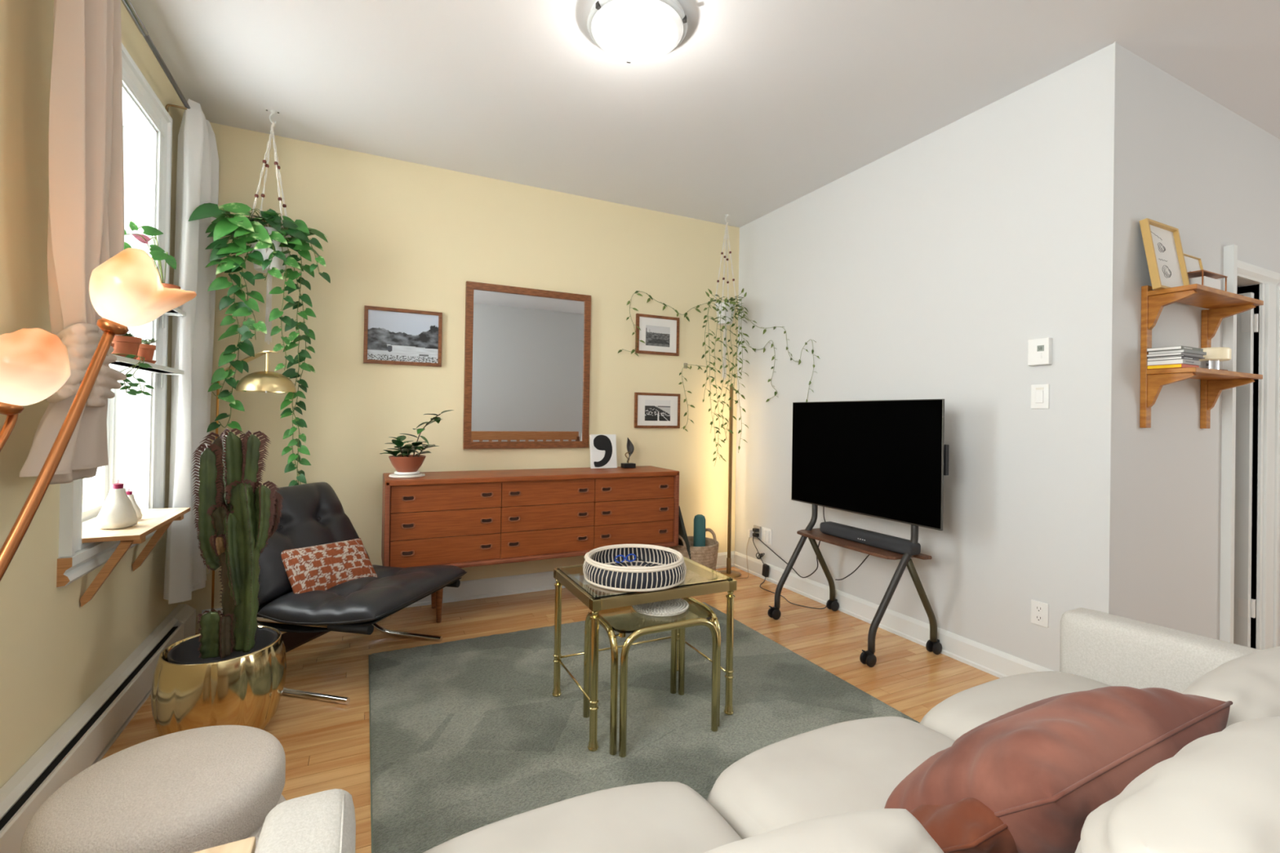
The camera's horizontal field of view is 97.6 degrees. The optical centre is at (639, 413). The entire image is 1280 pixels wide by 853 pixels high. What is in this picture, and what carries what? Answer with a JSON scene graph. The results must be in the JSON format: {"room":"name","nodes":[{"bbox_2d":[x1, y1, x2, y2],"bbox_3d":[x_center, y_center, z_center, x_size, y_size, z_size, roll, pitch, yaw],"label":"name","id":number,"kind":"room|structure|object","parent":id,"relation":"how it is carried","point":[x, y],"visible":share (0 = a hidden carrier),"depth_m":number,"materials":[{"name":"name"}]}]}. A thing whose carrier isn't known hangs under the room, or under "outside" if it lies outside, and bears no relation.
{"room":"living room","nodes":[
{"label":"living room","id":0,"kind":"room"},
{"bbox_2d":[0,0,185,788],"bbox_3d":[-1.507,-0.188,0.926,0.260,2.639,4.190,1,0,-26],"label":"wall","id":1,"kind":"structure","parent":0,"point":[55,652],"depth_m":1.55,"materials":[{"name":"beige paint"}]},
{"bbox_2d":[0,604,195,852],"bbox_3d":[-1.556,1.043,1.358,0.070,0.180,3.205,1,0,-26],"label":"baseboard heater","id":2,"kind":"object","parent":1,"relation":"attached to","point":[85,738],"visible":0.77,"depth_m":1.76,"materials":[{"name":"white metal"}]},
{"bbox_2d":[56,42,173,587],"bbox_3d":[-1.998,-0.393,2.041,0.234,1.824,0.893,1,0,-26],"label":"window","id":3,"kind":"structure","parent":1,"relation":"in","point":[136,424],"depth_m":2.34,"materials":[{"name":"white paint"}]},
{"bbox_2d":[80,507,190,607],"bbox_3d":[-1.908,0.512,2.077,0.257,0.226,0.632,1,0,-26],"label":"shelf","id":4,"kind":"object","parent":3,"relation":"attached to","point":[152,520],"visible":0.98,"depth_m":1.91,"materials":[{"name":"brown wood"}]},
{"bbox_2d":[93,480,137,529],"bbox_3d":[-1.829,0.316,1.960,0.103,0.166,0.103,1,0,18],"label":"bud vase","id":5,"kind":"object","parent":4,"relation":"on","point":[117,511],"visible":1,"depth_m":1.94,"materials":[{"name":"white ceramic"}]},
{"bbox_2d":[125,488,142,519],"bbox_3d":[-1.898,0.339,2.077,0.075,0.119,0.074,1,0,12],"label":"bud vase","id":6,"kind":"object","parent":4,"relation":"on","point":[138,511],"visible":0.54,"depth_m":2.08,"materials":[{"name":"white ceramic"}]},
{"bbox_2d":[109,354,184,387],"bbox_3d":[-1.918,-0.150,2.076,0.187,0.078,0.793,1,0,-26],"label":"shelf","id":7,"kind":"object","parent":3,"relation":"attached to","point":[122,363],"visible":0.56,"depth_m":2.14,"materials":[{"name":"white paint"}]},
{"bbox_2d":[111,333,142,359],"bbox_3d":[-1.803,-0.235,1.959,0.092,0.094,0.092,1,0,-26],"label":"potted plant","id":8,"kind":"object","parent":7,"relation":"on","point":[126,344],"visible":0.8,"depth_m":1.94,"materials":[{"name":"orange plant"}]},
{"bbox_2d":[111,353,154,395],"bbox_3d":[-1.770,-0.149,1.925,0.356,0.177,0.182,1,0,31],"label":"potted plant","id":9,"kind":"object","parent":7,"relation":"on","point":[132,392],"visible":0.52,"depth_m":1.91,"materials":[{"name":"green plant"}]},
{"bbox_2d":[136,337,157,364],"bbox_3d":[-1.879,-0.238,2.118,0.080,0.100,0.080,1,0,-26],"label":"potted plant","id":10,"kind":"object","parent":7,"relation":"on","point":[146,350],"visible":0.62,"depth_m":2.11,"materials":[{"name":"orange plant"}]},
{"bbox_2d":[162,307,186,328],"bbox_3d":[-1.913,-0.408,2.077,0.187,0.078,0.793,1,0,-26],"label":"shelf","id":11,"kind":"object","parent":3,"relation":"attached to","point":[175,312],"visible":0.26,"depth_m":2.42,"materials":[{"name":"white paint"}]},
{"bbox_2d":[124,220,180,288],"bbox_3d":[-1.981,-0.608,2.271,0.161,0.321,0.322,1,0,-26],"label":"potted plant","id":12,"kind":"object","parent":11,"relation":"on","point":[157,254],"visible":0.52,"depth_m":2.24,"materials":[{"name":"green plant"}]},
{"bbox_2d":[120,0,190,112],"bbox_3d":[-1.698,-1.366,1.753,0.088,0.057,2.350,1,0,-26],"label":"curtain rod","id":13,"kind":"object","parent":1,"relation":"attached to","point":[129,6],"visible":0.88,"depth_m":2.12,"materials":[{"name":"grey metal"}]},
{"bbox_2d":[18,0,126,484],"bbox_3d":[-1.526,-0.593,1.549,0.127,1.546,0.556,1,0,-27],"label":"curtain","id":14,"kind":"object","parent":13,"relation":"hanging from","point":[86,229],"visible":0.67,"depth_m":1.45,"materials":[{"name":"beige fabric"}]},
{"bbox_2d":[18,392,108,477],"bbox_3d":[-1.508,0.042,1.473,0.110,0.215,0.401,1,0,-26],"label":"drape","id":15,"kind":"object","parent":14,"relation":"hanging from","point":[86,450],"depth_m":1.45,"materials":[{"name":"beige fabric"}]},
{"bbox_2d":[47,0,124,355],"bbox_3d":[-1.510,-0.765,1.528,0.105,1.201,0.342,1,0,-26],"label":"drape","id":16,"kind":"object","parent":14,"relation":"hanging from","point":[86,229],"depth_m":1.45,"materials":[{"name":"beige fabric"}]},
{"bbox_2d":[163,98,218,604],"bbox_3d":[-2.095,-0.306,2.622,0.140,2.255,0.443,1,0,-26],"label":"curtain","id":17,"kind":"object","parent":13,"relation":"hanging from","point":[197,157],"visible":0.89,"depth_m":2.53,"materials":[{"name":"white fabric"}]},
{"bbox_2d":[151,625,286,737],"bbox_3d":[-1.463,0.971,1.963,0.376,0.329,0.376,1,0,-26],"label":"pot","id":18,"kind":"object","parent":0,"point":[233,683],"depth_m":1.84,"materials":[{"name":"gold metal"}]},
{"bbox_2d":[182,122,739,633],"bbox_3d":[-0.811,-0.162,3.684,4.019,2.639,0.150,1,0,-26],"label":"wall","id":19,"kind":"structure","parent":0,"point":[399,233],"depth_m":3.42,"materials":[{"name":"beige paint"}]},
{"bbox_2d":[363,305,442,366],"bbox_3d":[-1.391,-0.450,3.301,0.423,0.328,0.022,1,0,-26],"label":"picture frame","id":20,"kind":"object","parent":19,"relation":"attached to","point":[392,335],"visible":1,"depth_m":3.29,"materials":[{"name":"brown wood"}]},
{"bbox_2d":[201,551,734,625],"bbox_3d":[-0.758,1.101,3.618,3.339,0.115,0.020,1,0,-26],"label":"baseboard","id":21,"kind":"structure","parent":19,"relation":"attached to","point":[541,581],"depth_m":3.55,"materials":[{"name":"white paint"}]},
{"bbox_2d":[462,280,591,448],"bbox_3d":[-0.712,-0.291,3.630,0.818,1.032,0.030,1,0,-26],"label":"mirror","id":22,"kind":"object","parent":19,"relation":"attached to","point":[527,350],"visible":1,"depth_m":3.61,"materials":[{"name":"brown mirror"}]},
{"bbox_2d":[635,313,679,355],"bbox_3d":[0.129,-0.565,4.046,0.347,0.280,0.022,1,0,-26],"label":"picture frame","id":23,"kind":"object","parent":19,"relation":"attached to","point":[660,334],"visible":1,"depth_m":4.04,"materials":[{"name":"brown wood"}]},
{"bbox_2d":[645,324,670,346],"bbox_3d":[0.129,-0.558,4.046,0.197,0.145,0.001,1,0,-26],"label":"print","id":24,"kind":"object","parent":23,"relation":"attached to","point":[655,335],"depth_m":4.04},
{"bbox_2d":[634,392,679,428],"bbox_3d":[0.128,-0.020,4.047,0.365,0.252,0.022,1,0,-26],"label":"picture frame","id":25,"kind":"object","parent":19,"relation":"attached to","point":[651,410],"visible":1,"depth_m":4.04,"materials":[{"name":"brown wood"}]},
{"bbox_2d":[644,400,670,421],"bbox_3d":[0.128,-0.021,4.046,0.209,0.150,0.001,1,0,-26],"label":"print","id":26,"kind":"object","parent":25,"relation":"attached to","point":[655,410],"depth_m":4.05},
{"bbox_2d":[100,566,999,852],"bbox_3d":[1.997,1.219,1.200,6.918,0.060,6.990,1,0,-26],"label":"floor","id":27,"kind":"structure","parent":0,"point":[326,745],"depth_m":2.61,"materials":[{"name":"brown wood"}]},
{"bbox_2d":[0,248,196,581],"bbox_3d":[-0.986,0.405,0.659,0.367,1.464,1.054,1,0,-13],"label":"floor lamp","id":28,"kind":"object","parent":27,"relation":"on","point":[126,290],"visible":1,"depth_m":1.06,"materials":[{"name":"white glass"}]},
{"bbox_2d":[20,724,285,852],"bbox_3d":[-0.959,0.926,1.141,0.421,0.426,0.437,1,0,-26],"label":"pouf","id":29,"kind":"object","parent":27,"relation":"on","point":[196,789],"visible":0.96,"depth_m":1.08,"materials":[{"name":"fabric"}]},
{"bbox_2d":[151,427,286,737],"bbox_3d":[-1.457,0.593,1.966,0.376,1.085,0.376,1,0,34],"label":"potted cactus","id":30,"kind":"object","parent":27,"relation":"on","point":[233,672],"visible":0.96,"depth_m":1.92,"materials":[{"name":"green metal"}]},
{"bbox_2d":[167,626,278,664],"bbox_3d":[-1.460,0.878,1.969,0.312,0.139,0.312,1,0,-26],"label":"soil","id":31,"kind":"object","parent":30,"relation":"on","point":[263,649],"depth_m":1.95,"materials":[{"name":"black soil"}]},
{"bbox_2d":[192,836,255,852],"bbox_3d":[-0.641,0.868,0.560,0.372,0.551,0.327,1,0,-26],"label":"wooden side table","id":32,"kind":"object","parent":27,"relation":"on","point":[247,845],"visible":1,"depth_m":0.77,"materials":[{"name":"brown wood"}]},
{"bbox_2d":[211,350,296,609],"bbox_3d":[-1.950,0.415,2.724,0.528,1.437,0.244,1,0,10],"label":"floor lamp","id":33,"kind":"object","parent":27,"relation":"on","point":[264,381],"visible":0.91,"depth_m":2.66,"materials":[{"name":"gold metal"}]},
{"bbox_2d":[220,482,466,704],"bbox_3d":[-1.357,0.748,2.582,0.853,0.789,0.673,1,0,13],"label":"lounge chair","id":34,"kind":"object","parent":27,"relation":"on","point":[313,514],"visible":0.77,"depth_m":2.43,"materials":[{"name":"black leather"}]},
{"bbox_2d":[257,482,369,605],"bbox_3d":[-1.595,0.572,2.641,0.290,0.444,0.670,1,0,13],"label":"cushion","id":35,"kind":"object","parent":34,"relation":"on","point":[313,514],"depth_m":2.59,"materials":[{"name":"grey leather"}]},
{"bbox_2d":[280,537,377,593],"bbox_3d":[-1.410,0.713,2.563,0.191,0.221,0.406,1,0,29],"label":"cushion","id":36,"kind":"object","parent":34,"relation":"on","point":[323,567],"visible":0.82,"depth_m":2.51,"materials":[{"name":"orange fabric"}]},
{"bbox_2d":[257,564,466,625],"bbox_3d":[-1.218,0.798,2.550,0.560,0.137,0.670,1,0,13],"label":"seat cushion","id":37,"kind":"object","parent":34,"relation":"on","point":[365,601],"depth_m":2.32,"materials":[{"name":"grey leather"}]},
{"bbox_2d":[381,466,679,623],"bbox_3d":[-0.620,0.759,3.435,1.742,0.800,0.410,1,0,-26],"label":"dresser","id":38,"kind":"object","parent":27,"relation":"on","point":[461,519],"visible":0.91,"depth_m":3.21,"materials":[{"name":"brown wood"}]},
{"bbox_2d":[388,472,425,478],"bbox_3d":[-1.281,0.340,3.081,0.186,0.012,0.186,1,0,-26],"label":"saucer","id":39,"kind":"object","parent":38,"relation":"on","point":[420,474],"visible":0.55,"depth_m":3.02,"materials":[{"name":"white ceramic"}]},
{"bbox_2d":[379,409,453,475],"bbox_3d":[-1.228,0.156,3.090,0.385,0.355,0.204,1,0,-15],"label":"potted plant","id":40,"kind":"object","parent":39,"relation":"on","point":[405,464],"visible":1,"depth_m":3.05,"materials":[{"name":"green plant"}]},
{"bbox_2d":[388,454,426,472],"bbox_3d":[-1.280,0.277,3.082,0.192,0.086,0.192,1,0,-26],"label":"flower pot","id":41,"kind":"object","parent":40,"relation":"on","point":[401,463],"depth_m":3.02,"materials":[{"name":"brown ceramic"}]},
{"bbox_2d":[589,434,617,468],"bbox_3d":[-0.245,0.254,3.754,0.185,0.226,0.046,1,0,-26],"label":"print","id":42,"kind":"object","parent":38,"relation":"on","point":[602,446],"visible":1,"depth_m":3.74,"materials":[{"name":"white paper"}]},
{"bbox_2d":[621,437,635,468],"bbox_3d":[-0.077,0.267,3.808,0.085,0.205,0.065,1,0,-26],"label":"sculpture","id":43,"kind":"object","parent":38,"relation":"on","point":[630,447],"visible":1,"depth_m":3.80,"materials":[{"name":"black metal"}]},
{"bbox_2d":[368,602,919,852],"bbox_3d":[0.010,1.154,2.141,1.875,0.016,2.038,1,0,-26],"label":"area rug","id":44,"kind":"object","parent":27,"relation":"on","point":[466,735],"visible":0.66,"depth_m":2.10,"materials":[{"name":"grey carpet"}]},
{"bbox_2d":[551,556,737,751],"bbox_3d":[0.006,0.888,2.213,0.596,0.516,0.441,1,0,-26],"label":"side table","id":45,"kind":"object","parent":44,"relation":"on","point":[700,580],"visible":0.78,"depth_m":2.10,"materials":[{"name":"gold metal"}]},
{"bbox_2d":[582,543,686,591],"bbox_3d":[-0.020,0.586,2.158,0.403,0.085,0.403,1,0,-26],"label":"decorative bowl","id":46,"kind":"object","parent":45,"relation":"on","point":[668,568],"visible":0.97,"depth_m":2.04,"materials":[{"name":"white fabric"}]},
{"bbox_2d":[614,553,650,566],"bbox_3d":[-0.028,0.595,2.252,0.128,0.043,0.088,1,0,-26],"label":"eyeglasses","id":47,"kind":"object","parent":46,"relation":"in","point":[634,555],"visible":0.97,"depth_m":2.28,"materials":[{"name":"blue plastic"}]},
{"bbox_2d":[582,596,720,757],"bbox_3d":[0.043,0.938,2.091,0.439,0.415,0.328,1,0,-26],"label":"side table","id":48,"kind":"object","parent":44,"relation":"on","point":[624,620],"visible":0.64,"depth_m":2.02,"materials":[{"name":"gold metal"}]},
{"bbox_2d":[631,598,688,617],"bbox_3d":[0.076,0.731,2.138,0.222,0.016,0.222,1,0,-26],"label":"woven trivet","id":49,"kind":"object","parent":48,"relation":"on","point":[673,607],"visible":0.62,"depth_m":2.09,"materials":[{"name":"white fabric"}]},
{"bbox_2d":[669,528,718,570],"bbox_3d":[0.371,0.997,3.882,0.345,0.358,0.345,1,0,-3],"label":"seagrass basket","id":50,"kind":"object","parent":27,"relation":"on","point":[707,556],"visible":0.38,"depth_m":3.75,"materials":[{"name":"beige wicker"}]},
{"bbox_2d":[678,506,691,559],"bbox_3d":[0.264,0.878,3.829,0.182,0.540,0.260,1,0,-26],"label":"slate board","id":51,"kind":"object","parent":50,"relation":"in","point":[682,531],"visible":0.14,"depth_m":3.71,"materials":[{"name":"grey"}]},
{"bbox_2d":[693,514,705,546],"bbox_3d":[0.417,0.932,3.936,0.092,0.437,0.100,1,0,-26],"label":"foam roller","id":52,"kind":"object","parent":50,"relation":"in","point":[699,540],"visible":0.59,"depth_m":3.91,"materials":[{"name":"teal"}]},
{"bbox_2d":[717,384,741,577],"bbox_3d":[0.663,0.486,4.120,0.182,1.394,0.182,1,0,-26],"label":"floor lamp","id":53,"kind":"object","parent":27,"relation":"on","point":[728,572],"visible":0.84,"depth_m":4.11,"materials":[{"name":"gold metal"}]},
{"bbox_2d":[255,608,1279,852],"bbox_3d":[0.587,0.773,0.900,2.117,0.783,0.995,1,0,-26],"label":"sofa","id":54,"kind":"object","parent":27,"relation":"on","point":[825,789],"visible":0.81,"depth_m":0.97,"materials":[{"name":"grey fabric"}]},
{"bbox_2d":[423,782,742,852],"bbox_3d":[-0.033,0.791,0.749,0.617,0.223,0.720,1,0,-26],"label":"seat cushion","id":55,"kind":"object","parent":54,"relation":"on","point":[654,817],"depth_m":0.95,"materials":[{"name":"beige fabric"}]},
{"bbox_2d":[704,808,943,852],"bbox_3d":[0.091,0.614,0.450,0.600,0.404,0.279,1,0,-26],"label":"cushion","id":56,"kind":"object","parent":54,"relation":"on","point":[875,830],"depth_m":0.57,"materials":[{"name":"beige fabric"}]},
{"bbox_2d":[707,716,955,839],"bbox_3d":[0.524,0.801,1.005,0.610,0.223,0.720,1,0,-26],"label":"seat cushion","id":57,"kind":"object","parent":54,"relation":"on","point":[853,766],"depth_m":1.10,"materials":[{"name":"beige fabric"}]},
{"bbox_2d":[910,797,1017,852],"bbox_3d":[0.546,0.659,0.904,0.400,0.258,0.258,1,0,-26],"label":"pillow","id":58,"kind":"object","parent":54,"relation":"on","point":[966,825],"visible":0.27,"depth_m":0.76,"materials":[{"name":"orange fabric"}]},
{"bbox_2d":[919,671,1111,741],"bbox_3d":[1.092,0.812,1.262,0.636,0.223,0.720,1,0,-26],"label":"seat cushion","id":59,"kind":"object","parent":54,"relation":"on","point":[966,710],"depth_m":1.42,"materials":[{"name":"beige fabric"}]},
{"bbox_2d":[884,686,1232,852],"bbox_3d":[0.660,0.597,0.913,0.489,0.327,0.327,1,0,-26],"label":"pillow","id":60,"kind":"object","parent":54,"relation":"on","point":[1042,766],"visible":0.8,"depth_m":0.80,"materials":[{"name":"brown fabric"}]},
{"bbox_2d":[1075,715,1279,852],"bbox_3d":[0.735,0.610,0.613,0.630,0.456,0.282,1,0,-26],"label":"cushion","id":61,"kind":"object","parent":54,"relation":"on","point":[1220,793],"depth_m":0.57,"materials":[{"name":"beige fabric"}]},
{"bbox_2d":[1181,646,1279,727],"bbox_3d":[1.232,0.661,1.006,0.620,0.386,0.293,1,0,-26],"label":"cushion","id":62,"kind":"object","parent":54,"relation":"on","point":[1251,681],"depth_m":0.99,"materials":[{"name":"beige fabric"}]},
{"bbox_2d":[760,577,830,608],"bbox_3d":[0.957,1.126,3.636,0.165,0.121,0.646,1,0,-26],"label":"power cable","id":63,"kind":"object","parent":27,"relation":"on","point":[765,577],"visible":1,"depth_m":3.47,"materials":[{"name":"black plastic"}]},
{"bbox_2d":[768,504,942,666],"bbox_3d":[1.128,0.605,2.987,0.487,1.160,0.786,1,0,-26],"label":"stand","id":64,"kind":"object","parent":27,"relation":"on","point":[868,657],"visible":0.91,"depth_m":2.76,"materials":[{"name":"grey metal"}]},
{"bbox_2d":[754,530,820,577],"bbox_3d":[0.977,0.885,3.682,0.088,0.320,0.840,1,0,-16],"label":"power cable","id":65,"kind":"object","parent":64,"relation":"hanging from","point":[754,531],"visible":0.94,"depth_m":3.68,"materials":[{"name":"black plastic"}]},
{"bbox_2d":[835,555,869,580],"bbox_3d":[1.179,0.837,3.087,0.014,0.265,0.350,1,0,-14],"label":"power cable","id":66,"kind":"object","parent":64,"relation":"hanging from","point":[868,555],"visible":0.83,"depth_m":3.08,"materials":[{"name":"black plastic"}]},
{"bbox_2d":[796,528,932,559],"bbox_3d":[1.142,0.689,2.965,0.215,0.016,0.734,1,0,-26],"label":"shelf","id":67,"kind":"object","parent":64,"relation":"attached to","point":[815,534],"depth_m":2.87,"materials":[{"name":"brown wood"}]},
{"bbox_2d":[791,399,949,530],"bbox_3d":[1.164,0.231,2.977,0.041,0.596,0.996,1,0,-26],"label":"television","id":68,"kind":"object","parent":64,"relation":"attached to","point":[888,460],"visible":1,"depth_m":2.86,"materials":[{"name":"grey plastic"}]},
{"bbox_2d":[819,521,920,555],"bbox_3d":[1.181,0.646,2.929,0.086,0.067,0.600,1,0,-26],"label":"soundbar","id":69,"kind":"object","parent":64,"relation":"on","point":[890,543],"visible":0.98,"depth_m":2.86,"materials":[{"name":"black plastic"}]},
{"bbox_2d":[129,0,1279,227],"bbox_3d":[2.018,-1.500,1.260,6.918,0.100,7.090,1,0,-26],"label":"ceiling","id":70,"kind":"structure","parent":0,"point":[761,106],"depth_m":2.44,"materials":[{"name":"white paint"}]},
{"bbox_2d":[188,108,330,486],"bbox_3d":[-1.854,-0.545,2.791,0.554,1.916,0.430,1,0,-26],"label":"plant","id":71,"kind":"object","parent":70,"relation":"hanging from","point":[270,243],"visible":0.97,"depth_m":2.68,"materials":[{"name":"green plant"}]},
{"bbox_2d":[586,0,687,62],"bbox_3d":[-0.010,-1.426,2.095,0.374,0.102,0.374,1,0,-26],"label":"ceiling light","id":72,"kind":"object","parent":70,"relation":"attached to","point":[636,31],"visible":1,"depth_m":2.03,"materials":[{"name":"white glass"}]},
{"bbox_2d":[617,213,820,465],"bbox_3d":[0.567,-0.540,3.946,1.355,1.834,0.514,1,0,14],"label":"plant","id":73,"kind":"object","parent":70,"relation":"hanging from","point":[725,310],"visible":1,"depth_m":4.02,"materials":[{"name":"green plant"}]},
{"bbox_2d":[734,43,1130,671],"bbox_3d":[1.348,-0.130,3.300,0.120,2.639,2.442,1,0,-26],"label":"wall","id":74,"kind":"structure","parent":0,"point":[927,269],"depth_m":2.64,"materials":[{"name":"white paint"}]},
{"bbox_2d":[747,524,760,540],"bbox_3d":[0.838,0.875,4.113,0.044,0.100,0.107,1,0,-26],"label":"wall outlet","id":75,"kind":"object","parent":74,"relation":"attached to","point":[757,529],"visible":0.93,"depth_m":4.09,"materials":[{"name":"grey plastic"}]},
{"bbox_2d":[733,537,750,578],"bbox_3d":[0.699,1.043,4.052,0.277,0.280,0.118,1,0,-20],"label":"power cable","id":76,"kind":"object","parent":75,"relation":"hanging from","point":[749,537],"visible":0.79,"depth_m":4.10,"materials":[{"name":"gold plastic"}]},
{"bbox_2d":[752,534,768,577],"bbox_3d":[0.861,1.020,4.008,0.033,0.271,0.160,1,0,-34],"label":"power adapter","id":77,"kind":"object","parent":75,"relation":"hanging from","point":[765,573],"visible":1,"depth_m":3.96,"materials":[{"name":"black plastic"}]},
{"bbox_2d":[761,527,771,546],"bbox_3d":[0.904,0.879,4.011,0.016,0.115,0.102,1,0,-26],"label":"wall plate","id":78,"kind":"object","parent":74,"relation":"attached to","point":[766,532],"visible":0.94,"depth_m":4.00,"materials":[{"name":"white plastic"}]},
{"bbox_2d":[733,551,1053,678],"bbox_3d":[1.265,1.131,3.262,0.020,0.115,2.442,1,0,-26],"label":"baseboard","id":79,"kind":"structure","parent":74,"relation":"attached to","point":[993,661],"depth_m":2.97,"materials":[{"name":"white paint"}]},
{"bbox_2d":[1027,337,1052,365],"bbox_3d":[1.710,-0.263,2.396,0.029,0.112,0.083,1,0,-26],"label":"thermostat","id":80,"kind":"object","parent":74,"relation":"attached to","point":[1039,350],"visible":1,"depth_m":2.38,"materials":[{"name":"white plastic"}]},
{"bbox_2d":[1031,600,1048,627],"bbox_3d":[1.703,0.854,2.389,0.010,0.100,0.068,1,0,-26],"label":"wall outlet","id":81,"kind":"object","parent":74,"relation":"attached to","point":[1039,611],"visible":1,"depth_m":2.38,"materials":[{"name":"white plastic"}]},
{"bbox_2d":[1035,604,1043,613],"bbox_3d":[1.701,0.834,2.388,0.003,0.031,0.031,1,0,-26],"label":"socket","id":82,"kind":"object","parent":81,"relation":"attached to","point":[1038,608],"depth_m":2.39,"materials":[{"name":"white plastic"}]},
{"bbox_2d":[1035,614,1043,622],"bbox_3d":[1.701,0.874,2.388,0.003,0.031,0.031,1,0,-26],"label":"socket","id":83,"kind":"object","parent":81,"relation":"attached to","point":[1038,618],"depth_m":2.39,"materials":[{"name":"white plastic"}]},
{"bbox_2d":[1031,384,1049,408],"bbox_3d":[1.714,-0.072,2.402,0.012,0.104,0.071,1,0,-26],"label":"light switch","id":84,"kind":"object","parent":74,"relation":"attached to","point":[1039,393],"visible":1,"depth_m":2.40,"materials":[{"name":"white plastic"}]},
{"bbox_2d":[1106,41,1116,613],"bbox_3d":[1.832,-0.128,2.177,0.012,2.639,0.005,1,0,-26],"label":"trim","id":85,"kind":"structure","parent":74,"relation":"attached to","point":[1114,42],"depth_m":2.18,"materials":[{"name":"white paint"}]},
{"bbox_2d":[1124,51,1279,648],"bbox_3d":[3.205,-0.102,2.918,2.879,2.639,0.120,1,0,-26],"label":"wall","id":86,"kind":"structure","parent":0,"point":[1199,168],"depth_m":2.44,"materials":[{"name":"white paint"}]},
{"bbox_2d":[1139,283,1263,428],"bbox_3d":[2.342,-0.224,2.331,0.620,0.575,0.172,1,0,-26],"label":"wall shelf","id":87,"kind":"object","parent":86,"relation":"attached to","point":[1220,304],"visible":0.97,"depth_m":2.27,"materials":[{"name":"brown wood"}]},
{"bbox_2d":[1139,217,1190,290],"bbox_3d":[2.136,-0.631,2.276,0.262,0.288,0.070,1,0,-26],"label":"picture frame","id":88,"kind":"object","parent":87,"relation":"on","point":[1165,257],"visible":0.93,"depth_m":2.28,"materials":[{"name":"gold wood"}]},
{"bbox_2d":[1146,364,1199,369],"bbox_3d":[2.121,-0.183,2.231,0.143,0.014,0.108,1,0,-26],"label":"book","id":89,"kind":"object","parent":87,"relation":"on","point":[1169,366],"visible":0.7,"depth_m":2.19,"materials":[{"name":"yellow paper"}]},
{"bbox_2d":[1146,359,1199,365],"bbox_3d":[2.122,-0.199,2.229,0.143,0.017,0.112,1,0,-26],"label":"book","id":90,"kind":"object","parent":89,"relation":"on","point":[1174,361],"visible":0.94,"depth_m":2.19,"materials":[{"name":"grey paper"}]},
{"bbox_2d":[1146,355,1199,360],"bbox_3d":[2.122,-0.214,2.231,0.143,0.010,0.108,1,0,-26],"label":"book","id":91,"kind":"object","parent":90,"relation":"on","point":[1179,357],"visible":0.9,"depth_m":2.19,"materials":[{"name":"grey paper"}]},
{"bbox_2d":[1148,355,1204,359],"bbox_3d":[2.143,-0.221,2.239,0.176,0.004,0.112,1,0,-26],"label":"book","id":92,"kind":"object","parent":91,"relation":"on","point":[1199,357],"visible":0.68,"depth_m":2.20,"materials":[{"name":"grey paper"}]},
{"bbox_2d":[1146,351,1203,357],"bbox_3d":[2.135,-0.229,2.238,0.181,0.009,0.108,1,0,-26],"label":"book","id":93,"kind":"object","parent":92,"relation":"on","point":[1180,353],"visible":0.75,"depth_m":2.19,"materials":[{"name":"grey paper"}]},
{"bbox_2d":[1147,349,1206,355],"bbox_3d":[2.150,-0.240,2.243,0.187,0.011,0.112,1,0,-26],"label":"book","id":94,"kind":"object","parent":93,"relation":"on","point":[1188,351],"visible":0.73,"depth_m":2.20,"materials":[{"name":"grey paper"}]},
{"bbox_2d":[1146,345,1203,351],"bbox_3d":[2.136,-0.253,2.238,0.181,0.012,0.108,1,0,-26],"label":"book","id":95,"kind":"object","parent":94,"relation":"on","point":[1171,348],"visible":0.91,"depth_m":2.19,"materials":[{"name":"grey paper"}]},
{"bbox_2d":[1187,269,1227,291],"bbox_3d":[2.368,-0.534,2.364,0.225,0.096,0.090,1,0,-26],"label":"box","id":96,"kind":"object","parent":87,"relation":"on","point":[1205,277],"visible":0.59,"depth_m":2.34,"materials":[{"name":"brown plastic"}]},
{"bbox_2d":[1183,253,1203,272],"bbox_3d":[2.337,-0.626,2.374,0.185,0.088,0.027,1,0,-26],"label":"picture frame","id":97,"kind":"object","parent":96,"relation":"on","point":[1193,263],"visible":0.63,"depth_m":2.39,"materials":[{"name":"beige paper"}]},
{"bbox_2d":[1199,346,1231,369],"bbox_3d":[2.385,-0.221,2.345,0.124,0.101,0.124,1,0,-26],"label":"table lamp","id":98,"kind":"object","parent":87,"relation":"on","point":[1214,356],"visible":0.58,"depth_m":2.30,"materials":[{"name":"beige fabric"}]},
{"bbox_3d":[2.802,-0.102,4.080,3.179,2.639,2.322,1,0,-26],"label":"wall","id":99,"kind":"structure","parent":0,"visible":0},
{"bbox_2d":[1219,244,1279,649],"bbox_3d":[2.815,0.218,3.031,0.570,1.987,0.735,1,0,-26],"label":"door frame","id":100,"kind":"structure","parent":99,"relation":"in","point":[1237,610],"depth_m":2.79,"materials":[{"name":"white paint"}]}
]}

